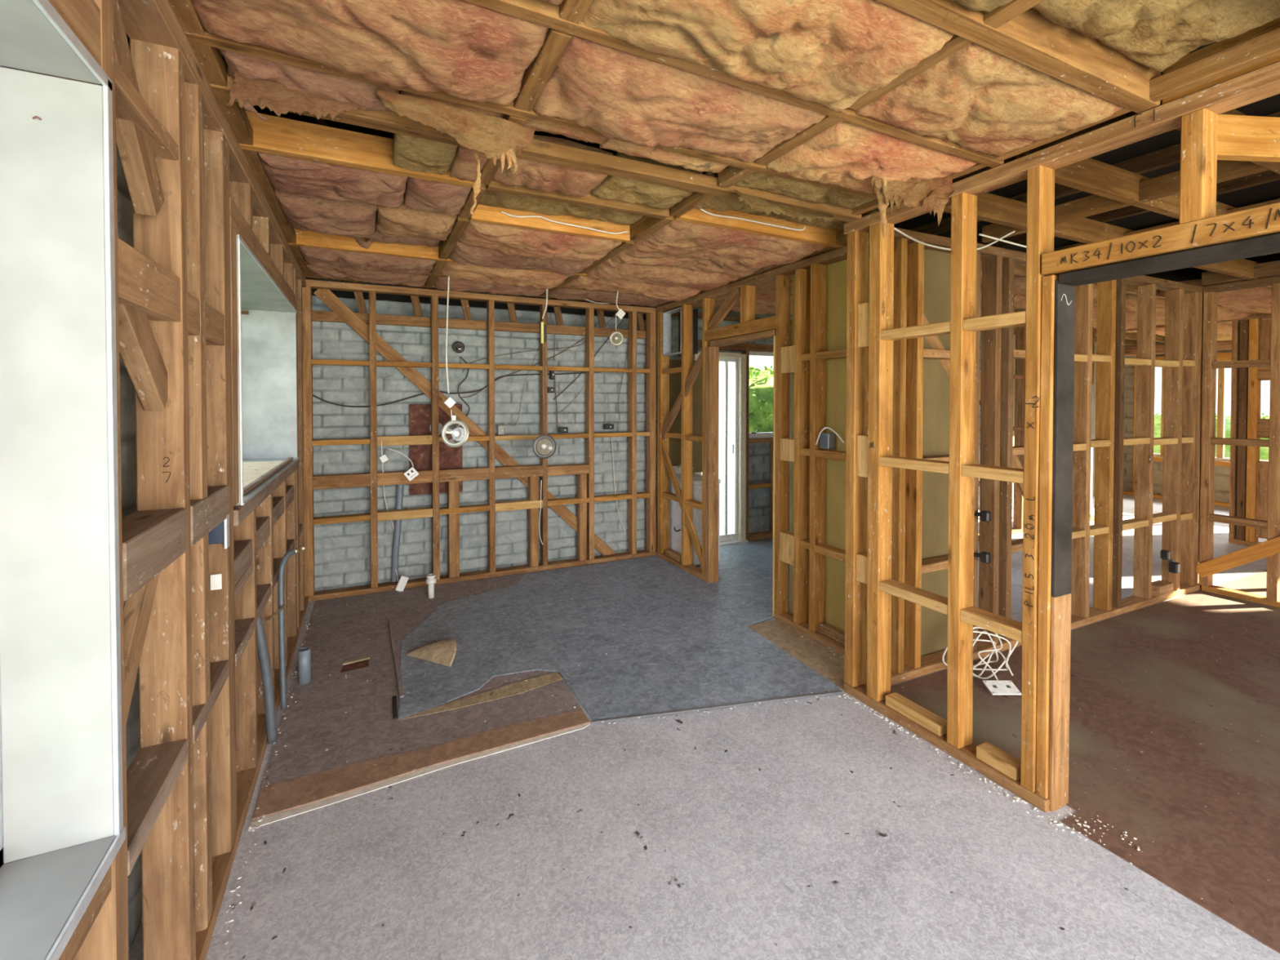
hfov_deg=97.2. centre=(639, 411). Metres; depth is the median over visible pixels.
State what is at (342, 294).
soffit
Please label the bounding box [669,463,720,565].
door
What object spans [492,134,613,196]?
insulation batt
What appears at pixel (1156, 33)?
insulation batt
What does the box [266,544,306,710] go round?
pipe
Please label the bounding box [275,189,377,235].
insulation batt
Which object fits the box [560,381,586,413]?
cable
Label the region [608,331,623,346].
recessed light
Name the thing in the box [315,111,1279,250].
rafter
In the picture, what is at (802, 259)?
insulation batt
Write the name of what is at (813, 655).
board
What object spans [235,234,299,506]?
window
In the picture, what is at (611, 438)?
cable
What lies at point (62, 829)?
window
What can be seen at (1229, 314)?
insulation batt
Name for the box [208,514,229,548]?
switch box
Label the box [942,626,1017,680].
cable coil
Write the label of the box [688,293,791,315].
insulation batt
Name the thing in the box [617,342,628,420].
cable
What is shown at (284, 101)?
flap
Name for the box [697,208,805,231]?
cable
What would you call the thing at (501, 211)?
cable
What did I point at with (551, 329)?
nogging
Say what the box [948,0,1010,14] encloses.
insulation batt
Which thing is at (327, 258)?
insulation batt
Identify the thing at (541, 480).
cable
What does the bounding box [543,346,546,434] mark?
cable
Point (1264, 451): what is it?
hedge
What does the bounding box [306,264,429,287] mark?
insulation batt
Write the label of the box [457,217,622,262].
insulation batt
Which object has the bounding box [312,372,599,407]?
cable
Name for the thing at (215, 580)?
paper scrap
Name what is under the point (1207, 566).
frame
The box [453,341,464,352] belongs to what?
holder
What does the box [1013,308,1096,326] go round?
insulation batt
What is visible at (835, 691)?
threshold strip
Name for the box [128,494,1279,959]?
floor
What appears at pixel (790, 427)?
sheet
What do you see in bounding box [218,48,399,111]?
insulation batt
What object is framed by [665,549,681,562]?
timber offcut
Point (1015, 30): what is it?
frame
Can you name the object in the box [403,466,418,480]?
power socket
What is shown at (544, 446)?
recessed light
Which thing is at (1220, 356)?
frame
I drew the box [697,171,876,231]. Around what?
insulation batt
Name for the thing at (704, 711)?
crumbs
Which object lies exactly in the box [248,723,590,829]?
strip
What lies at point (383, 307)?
wall
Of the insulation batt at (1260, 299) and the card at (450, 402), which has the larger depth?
the insulation batt at (1260, 299)
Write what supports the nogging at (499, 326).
attached to the wall at (342, 551)
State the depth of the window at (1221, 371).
8.37 m
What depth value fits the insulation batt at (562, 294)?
4.91 m
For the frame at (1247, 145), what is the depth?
2.59 m
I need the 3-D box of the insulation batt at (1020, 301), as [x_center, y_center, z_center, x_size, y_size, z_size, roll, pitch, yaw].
[3.269,-1.034,5.107,1.461,0.158,0.382,0,1,-26]
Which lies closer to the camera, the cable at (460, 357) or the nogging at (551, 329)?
the cable at (460, 357)
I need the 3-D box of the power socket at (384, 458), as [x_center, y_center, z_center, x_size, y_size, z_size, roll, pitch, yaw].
[-2.042,0.371,4.498,0.067,0.067,0.036,0,1,-26]
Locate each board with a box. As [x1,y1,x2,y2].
[243,460,284,487]
[747,619,866,688]
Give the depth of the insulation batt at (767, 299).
4.94 m
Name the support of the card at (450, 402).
hanging from the cable at (448, 277)
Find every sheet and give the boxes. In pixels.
[669,359,702,472]
[789,373,791,531]
[791,252,869,642]
[920,248,951,656]
[1089,384,1093,514]
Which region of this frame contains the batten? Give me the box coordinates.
[243,457,293,495]
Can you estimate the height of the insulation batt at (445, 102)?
0.120 m
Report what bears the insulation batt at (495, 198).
attached to the frame at (1015, 30)
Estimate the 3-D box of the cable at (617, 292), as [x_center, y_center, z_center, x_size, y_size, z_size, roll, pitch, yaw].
[-0.191,-1.009,4.670,0.051,0.330,0.010,0,1,-26]
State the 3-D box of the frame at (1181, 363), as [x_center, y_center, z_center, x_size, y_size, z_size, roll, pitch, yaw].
[2.876,0.229,3.814,3.800,2.452,0.137,0,1,-26]
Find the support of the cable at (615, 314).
attached to the wall at (342, 551)
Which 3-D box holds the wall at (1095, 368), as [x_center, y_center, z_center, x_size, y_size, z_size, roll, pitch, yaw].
[6.651,-0.053,8.863,3.300,2.950,0.150,0,1,-26]
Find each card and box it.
[444,397,455,408]
[616,308,625,319]
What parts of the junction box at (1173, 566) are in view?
arm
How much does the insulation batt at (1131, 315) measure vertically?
0.165 m
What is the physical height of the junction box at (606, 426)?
0.050 m
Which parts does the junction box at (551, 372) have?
box lid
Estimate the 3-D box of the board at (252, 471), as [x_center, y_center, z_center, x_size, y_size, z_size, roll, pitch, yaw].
[-1.930,0.306,2.681,0.260,0.012,1.400,0,1,-26]
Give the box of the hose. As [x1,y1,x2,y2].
[257,614,277,744]
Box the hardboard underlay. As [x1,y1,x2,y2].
[251,568,590,821]
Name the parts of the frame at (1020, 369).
plate, plate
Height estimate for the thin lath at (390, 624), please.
0.011 m
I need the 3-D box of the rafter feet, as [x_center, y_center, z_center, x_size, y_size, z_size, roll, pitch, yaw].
[-1.136,-0.986,5.059,2.637,0.373,0.039,0,1,-26]
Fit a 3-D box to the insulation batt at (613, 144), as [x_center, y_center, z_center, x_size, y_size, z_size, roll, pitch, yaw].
[0.124,-1.033,2.208,0.549,0.119,0.161,0,1,-26]
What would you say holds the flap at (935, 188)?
hanging from the insulation batt at (846, 154)
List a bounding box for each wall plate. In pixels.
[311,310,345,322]
[354,312,368,324]
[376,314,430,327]
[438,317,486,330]
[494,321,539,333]
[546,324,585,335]
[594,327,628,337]
[636,330,645,338]
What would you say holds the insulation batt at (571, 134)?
attached to the frame at (1015, 30)
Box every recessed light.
[441,418,469,447]
[533,434,556,458]
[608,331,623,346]
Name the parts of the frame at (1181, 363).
plate, plate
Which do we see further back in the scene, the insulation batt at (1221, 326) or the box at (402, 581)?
the insulation batt at (1221, 326)
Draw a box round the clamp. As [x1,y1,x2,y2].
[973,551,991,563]
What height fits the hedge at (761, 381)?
2.792 m
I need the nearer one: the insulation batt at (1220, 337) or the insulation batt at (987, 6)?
the insulation batt at (987, 6)
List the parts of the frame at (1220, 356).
plate, plate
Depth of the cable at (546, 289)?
4.51 m
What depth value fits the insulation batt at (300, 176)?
2.33 m
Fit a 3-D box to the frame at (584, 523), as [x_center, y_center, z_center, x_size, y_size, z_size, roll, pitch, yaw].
[-1.228,0.217,4.963,3.026,2.465,0.119,0,1,-26]
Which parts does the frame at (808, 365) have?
plate, plate, plate, cupboard skirting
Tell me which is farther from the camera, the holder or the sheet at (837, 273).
the holder
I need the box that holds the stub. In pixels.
[426,573,435,598]
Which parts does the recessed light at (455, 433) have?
bulb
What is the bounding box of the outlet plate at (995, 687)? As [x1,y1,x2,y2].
[982,680,1021,694]
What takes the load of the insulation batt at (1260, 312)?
attached to the frame at (1131, 338)
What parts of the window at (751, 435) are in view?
frame, frame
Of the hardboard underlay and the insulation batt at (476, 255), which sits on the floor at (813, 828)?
the hardboard underlay
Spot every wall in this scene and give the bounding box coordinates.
[0,33,142,957]
[305,277,653,330]
[311,301,981,591]
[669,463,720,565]
[1012,335,1096,506]
[1123,341,1231,502]
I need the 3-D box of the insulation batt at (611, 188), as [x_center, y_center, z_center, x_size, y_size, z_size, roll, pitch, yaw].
[0.028,-1.030,2.569,0.417,0.122,0.321,0,1,-26]
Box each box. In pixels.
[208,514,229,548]
[395,574,408,591]
[497,425,504,435]
[547,386,554,392]
[549,370,554,379]
[558,426,568,432]
[603,423,613,429]
[820,432,835,448]
[973,510,991,522]
[1160,549,1180,573]
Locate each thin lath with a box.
[388,620,404,697]
[392,695,397,719]
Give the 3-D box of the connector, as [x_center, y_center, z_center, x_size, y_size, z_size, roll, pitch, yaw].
[-0.771,-0.633,4.505,0.040,0.170,0.022,0,1,-26]
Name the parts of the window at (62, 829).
frame, frame, sill, edge trim, edge trim, edge trim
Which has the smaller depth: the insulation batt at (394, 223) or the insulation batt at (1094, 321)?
the insulation batt at (394, 223)
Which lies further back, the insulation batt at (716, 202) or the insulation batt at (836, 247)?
the insulation batt at (836, 247)
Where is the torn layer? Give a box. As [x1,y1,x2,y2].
[400,671,563,719]
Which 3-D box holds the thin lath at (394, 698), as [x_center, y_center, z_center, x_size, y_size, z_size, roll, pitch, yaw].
[-1.209,1.457,2.783,0.019,0.009,0.220,0,1,-24]
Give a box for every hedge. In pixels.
[749,364,773,432]
[1153,411,1269,460]
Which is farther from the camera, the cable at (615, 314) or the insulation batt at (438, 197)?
the cable at (615, 314)
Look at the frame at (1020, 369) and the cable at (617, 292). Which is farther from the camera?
the frame at (1020, 369)
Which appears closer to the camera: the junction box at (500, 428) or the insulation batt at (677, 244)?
the insulation batt at (677, 244)
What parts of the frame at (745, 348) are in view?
plate, plate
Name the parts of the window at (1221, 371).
frame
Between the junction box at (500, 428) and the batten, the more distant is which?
the junction box at (500, 428)
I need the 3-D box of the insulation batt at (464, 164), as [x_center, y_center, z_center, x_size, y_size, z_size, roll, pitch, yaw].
[-0.684,-1.004,2.247,0.113,0.099,0.274,0,1,-26]
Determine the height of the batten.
0.019 m
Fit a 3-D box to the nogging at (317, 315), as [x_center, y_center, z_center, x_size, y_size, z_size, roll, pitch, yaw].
[-2.445,-0.748,4.432,0.224,0.084,0.042,0,1,-26]
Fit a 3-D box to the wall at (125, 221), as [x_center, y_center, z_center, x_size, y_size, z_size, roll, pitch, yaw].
[-1.203,0.075,0.996,0.170,2.950,7.400,0,1,-26]
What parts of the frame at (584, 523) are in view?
rail, rail, rail, plate, plate, rail, rail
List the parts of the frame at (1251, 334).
plate, plate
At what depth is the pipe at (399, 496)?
4.64 m
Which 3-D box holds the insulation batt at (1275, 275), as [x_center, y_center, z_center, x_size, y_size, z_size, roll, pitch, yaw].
[5.619,-1.026,4.552,1.709,0.156,0.434,0,1,-26]
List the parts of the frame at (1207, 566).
plate, plate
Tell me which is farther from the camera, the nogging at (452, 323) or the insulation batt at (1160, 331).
the insulation batt at (1160, 331)
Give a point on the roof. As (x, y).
(1270, 190)
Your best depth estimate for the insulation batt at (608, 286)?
4.49 m
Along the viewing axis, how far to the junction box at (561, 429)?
5.19 m
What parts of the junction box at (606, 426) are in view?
box lid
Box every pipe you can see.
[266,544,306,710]
[297,647,311,684]
[391,484,404,582]
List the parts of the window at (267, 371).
edge trim, frame, edge trim, sill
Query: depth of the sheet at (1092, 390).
7.15 m
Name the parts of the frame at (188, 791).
plate, plate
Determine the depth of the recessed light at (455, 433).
4.13 m
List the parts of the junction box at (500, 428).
box lid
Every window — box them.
[0,0,125,959]
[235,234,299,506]
[662,306,697,356]
[748,351,773,438]
[1153,360,1268,462]
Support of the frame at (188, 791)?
on the floor at (813, 828)
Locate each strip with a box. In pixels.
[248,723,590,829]
[591,690,842,723]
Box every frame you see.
[30,0,308,959]
[168,0,1279,306]
[302,279,656,601]
[656,239,869,666]
[671,311,791,541]
[674,255,1271,345]
[844,15,1279,812]
[865,227,1203,685]
[876,99,1279,285]
[977,325,1096,540]
[1123,340,1231,506]
[1124,313,1271,546]
[1196,275,1279,608]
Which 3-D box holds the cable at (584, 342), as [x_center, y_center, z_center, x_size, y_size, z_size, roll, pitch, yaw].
[-1.008,-0.511,5.127,1.182,0.349,0.006,0,1,-26]
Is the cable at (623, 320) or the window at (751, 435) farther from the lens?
the window at (751, 435)
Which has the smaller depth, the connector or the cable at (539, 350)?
the connector
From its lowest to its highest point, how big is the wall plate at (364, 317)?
0.082 m
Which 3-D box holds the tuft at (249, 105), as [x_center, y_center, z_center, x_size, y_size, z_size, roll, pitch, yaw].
[-1.143,-0.899,1.677,0.065,0.057,0.041,0,1,-26]
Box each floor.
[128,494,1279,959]
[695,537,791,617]
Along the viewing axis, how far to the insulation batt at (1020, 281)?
4.44 m
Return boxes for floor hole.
[340,656,369,672]
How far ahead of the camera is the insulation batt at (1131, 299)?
5.17 m
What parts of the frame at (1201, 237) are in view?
plate, plate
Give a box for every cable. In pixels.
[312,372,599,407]
[381,440,398,582]
[387,448,413,466]
[445,276,449,393]
[457,356,470,415]
[459,314,615,398]
[462,342,586,373]
[501,211,628,234]
[503,350,539,426]
[538,480,548,551]
[542,288,546,319]
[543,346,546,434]
[550,314,555,359]
[553,320,623,399]
[554,373,557,426]
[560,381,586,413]
[611,438,625,533]
[616,292,619,310]
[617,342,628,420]
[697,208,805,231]
[815,426,844,444]
[893,226,1015,250]
[978,233,1055,251]
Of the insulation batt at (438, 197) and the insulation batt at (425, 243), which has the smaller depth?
the insulation batt at (438, 197)
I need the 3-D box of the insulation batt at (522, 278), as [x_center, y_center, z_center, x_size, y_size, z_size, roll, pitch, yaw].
[-0.979,-1.020,4.130,0.900,0.155,0.438,0,1,-26]
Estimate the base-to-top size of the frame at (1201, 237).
2.586 m
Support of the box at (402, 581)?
on the hardboard underlay
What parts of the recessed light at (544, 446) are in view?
bulb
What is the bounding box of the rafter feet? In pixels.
[351,280,644,330]
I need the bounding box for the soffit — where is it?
[311,288,645,319]
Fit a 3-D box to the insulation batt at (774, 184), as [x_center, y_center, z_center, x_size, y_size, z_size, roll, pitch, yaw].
[0.754,-1.020,2.538,0.722,0.121,0.212,0,1,-26]
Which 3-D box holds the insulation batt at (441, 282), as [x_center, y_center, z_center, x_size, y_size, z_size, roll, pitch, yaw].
[-1.183,-1.032,4.555,0.892,0.146,0.417,0,1,-26]
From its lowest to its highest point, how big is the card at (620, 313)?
0.088 m
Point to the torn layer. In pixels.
(518, 687)
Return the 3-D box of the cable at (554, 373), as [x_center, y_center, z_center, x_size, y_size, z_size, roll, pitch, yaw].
[-0.780,-0.111,5.237,0.032,0.495,0.008,0,1,-26]
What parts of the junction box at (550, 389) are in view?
box lid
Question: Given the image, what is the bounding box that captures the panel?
[408,404,462,495]
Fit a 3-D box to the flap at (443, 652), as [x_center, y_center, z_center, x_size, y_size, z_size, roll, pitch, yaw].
[-1.206,1.409,3.362,0.360,0.084,0.163,0,1,26]
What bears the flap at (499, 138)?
hanging from the frame at (1015, 30)
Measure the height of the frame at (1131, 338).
0.128 m
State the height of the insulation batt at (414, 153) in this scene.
0.112 m
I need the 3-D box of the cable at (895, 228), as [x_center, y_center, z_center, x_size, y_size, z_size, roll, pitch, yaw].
[1.638,-0.921,2.963,0.869,0.141,0.040,0,1,-19]
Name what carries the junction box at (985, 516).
attached to the frame at (1181, 363)
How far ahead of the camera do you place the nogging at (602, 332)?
5.44 m
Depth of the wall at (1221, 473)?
9.37 m
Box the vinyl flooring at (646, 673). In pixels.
[398,555,839,719]
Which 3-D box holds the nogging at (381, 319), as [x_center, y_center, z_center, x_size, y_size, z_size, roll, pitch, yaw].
[-1.957,-0.752,4.668,0.404,0.084,0.042,0,1,-26]
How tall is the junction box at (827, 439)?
0.100 m
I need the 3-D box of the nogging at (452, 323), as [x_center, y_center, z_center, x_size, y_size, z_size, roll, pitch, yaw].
[-1.534,-0.755,4.873,0.393,0.084,0.042,0,1,-26]
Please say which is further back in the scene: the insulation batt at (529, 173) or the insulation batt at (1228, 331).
the insulation batt at (1228, 331)
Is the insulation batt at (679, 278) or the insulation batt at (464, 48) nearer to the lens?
the insulation batt at (464, 48)
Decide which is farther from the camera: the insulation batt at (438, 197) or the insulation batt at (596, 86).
the insulation batt at (438, 197)
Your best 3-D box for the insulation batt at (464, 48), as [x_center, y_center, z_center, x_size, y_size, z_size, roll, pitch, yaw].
[-0.667,-0.979,1.422,0.805,0.152,0.431,0,1,-26]
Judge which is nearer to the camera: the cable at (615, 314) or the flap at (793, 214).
the flap at (793, 214)
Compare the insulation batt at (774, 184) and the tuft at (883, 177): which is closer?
the tuft at (883, 177)
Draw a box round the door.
[693,351,748,546]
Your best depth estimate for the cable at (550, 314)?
5.22 m
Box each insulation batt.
[191,0,549,102]
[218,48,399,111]
[257,151,408,207]
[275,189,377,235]
[291,210,439,248]
[298,245,436,275]
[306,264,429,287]
[376,194,457,242]
[393,133,457,174]
[400,90,504,118]
[404,177,471,215]
[433,276,546,297]
[440,261,570,289]
[448,240,595,275]
[450,146,488,182]
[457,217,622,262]
[479,190,644,224]
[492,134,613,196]
[524,119,608,146]
[532,35,826,162]
[546,0,563,4]
[547,288,669,306]
[564,275,700,302]
[582,0,955,111]
[586,257,739,290]
[591,152,702,208]
[600,137,728,173]
[611,215,826,277]
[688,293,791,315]
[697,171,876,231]
[703,283,791,307]
[733,171,875,211]
[733,272,791,294]
[765,120,977,194]
[768,258,804,279]
[812,247,1015,285]
[853,42,1121,156]
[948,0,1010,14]
[980,288,1026,309]
[1013,275,1097,301]
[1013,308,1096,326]
[1032,0,1279,70]
[1092,305,1164,324]
[1093,323,1164,334]
[1096,293,1228,313]
[1155,320,1231,330]
[1160,278,1271,311]
[1217,309,1271,323]
[1217,328,1231,335]
[1217,333,1231,341]
[1253,310,1271,313]
[1257,275,1279,288]
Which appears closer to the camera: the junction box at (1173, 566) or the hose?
the hose
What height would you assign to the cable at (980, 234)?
0.090 m
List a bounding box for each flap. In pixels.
[235,70,365,119]
[377,88,534,174]
[405,638,457,666]
[733,190,834,226]
[866,173,954,219]
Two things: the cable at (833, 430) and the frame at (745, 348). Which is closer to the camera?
the cable at (833, 430)
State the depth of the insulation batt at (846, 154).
2.12 m
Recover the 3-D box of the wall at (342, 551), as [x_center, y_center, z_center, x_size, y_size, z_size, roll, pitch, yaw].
[1.202,-0.011,6.303,8.900,2.950,0.164,0,1,-26]
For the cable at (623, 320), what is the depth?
5.34 m
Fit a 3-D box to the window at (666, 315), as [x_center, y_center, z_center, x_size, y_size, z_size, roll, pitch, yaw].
[0.377,-0.748,5.322,0.180,0.415,0.350,0,1,-26]
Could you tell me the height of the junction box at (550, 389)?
0.050 m
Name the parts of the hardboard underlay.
worn edge strip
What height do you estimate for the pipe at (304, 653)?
0.187 m
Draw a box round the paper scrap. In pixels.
[209,573,222,590]
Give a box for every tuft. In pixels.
[242,98,268,121]
[355,236,373,248]
[872,173,888,239]
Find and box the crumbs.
[224,563,1140,944]
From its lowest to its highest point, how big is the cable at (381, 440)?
1.182 m
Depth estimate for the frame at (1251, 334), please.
5.98 m
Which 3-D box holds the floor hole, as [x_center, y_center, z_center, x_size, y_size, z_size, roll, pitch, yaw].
[-1.639,1.451,3.246,0.152,0.011,0.139,0,1,-26]
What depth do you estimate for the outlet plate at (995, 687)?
2.93 m
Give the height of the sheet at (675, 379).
1.150 m
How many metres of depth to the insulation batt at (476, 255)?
3.60 m
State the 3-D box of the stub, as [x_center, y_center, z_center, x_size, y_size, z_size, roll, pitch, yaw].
[-1.619,1.353,4.372,0.076,0.185,0.076,0,1,-26]
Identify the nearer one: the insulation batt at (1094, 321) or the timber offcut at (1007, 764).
the timber offcut at (1007, 764)
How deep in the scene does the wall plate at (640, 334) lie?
5.60 m
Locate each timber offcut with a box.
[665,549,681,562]
[885,692,946,736]
[976,742,1020,780]
[1151,580,1173,596]
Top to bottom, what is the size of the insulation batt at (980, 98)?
0.136 m
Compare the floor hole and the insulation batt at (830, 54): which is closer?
the insulation batt at (830, 54)
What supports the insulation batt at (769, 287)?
attached to the frame at (1131, 338)
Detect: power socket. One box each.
[379,454,388,462]
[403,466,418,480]
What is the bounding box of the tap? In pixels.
[292,544,306,555]
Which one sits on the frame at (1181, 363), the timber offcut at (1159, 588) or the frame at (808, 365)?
the timber offcut at (1159, 588)
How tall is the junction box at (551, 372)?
0.090 m
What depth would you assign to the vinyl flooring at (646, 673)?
3.50 m
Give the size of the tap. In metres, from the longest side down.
0.065 x 0.036 x 0.036 m
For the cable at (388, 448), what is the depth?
4.54 m
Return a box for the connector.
[541,321,546,343]
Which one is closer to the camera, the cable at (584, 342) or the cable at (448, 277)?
the cable at (448, 277)
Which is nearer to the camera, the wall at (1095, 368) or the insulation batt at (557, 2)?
the insulation batt at (557, 2)
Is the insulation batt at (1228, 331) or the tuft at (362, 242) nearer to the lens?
the tuft at (362, 242)
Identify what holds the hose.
attached to the frame at (188, 791)
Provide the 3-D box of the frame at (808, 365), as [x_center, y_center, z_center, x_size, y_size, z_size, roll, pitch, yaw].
[0.797,0.220,4.355,0.103,2.452,2.735,0,1,-26]
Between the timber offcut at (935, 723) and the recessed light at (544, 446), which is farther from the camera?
the recessed light at (544, 446)
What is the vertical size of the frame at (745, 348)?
2.450 m
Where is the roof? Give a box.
[222,15,1279,281]
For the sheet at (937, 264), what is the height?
2.390 m
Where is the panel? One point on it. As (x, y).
(420, 415)
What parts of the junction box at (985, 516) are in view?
clamp arm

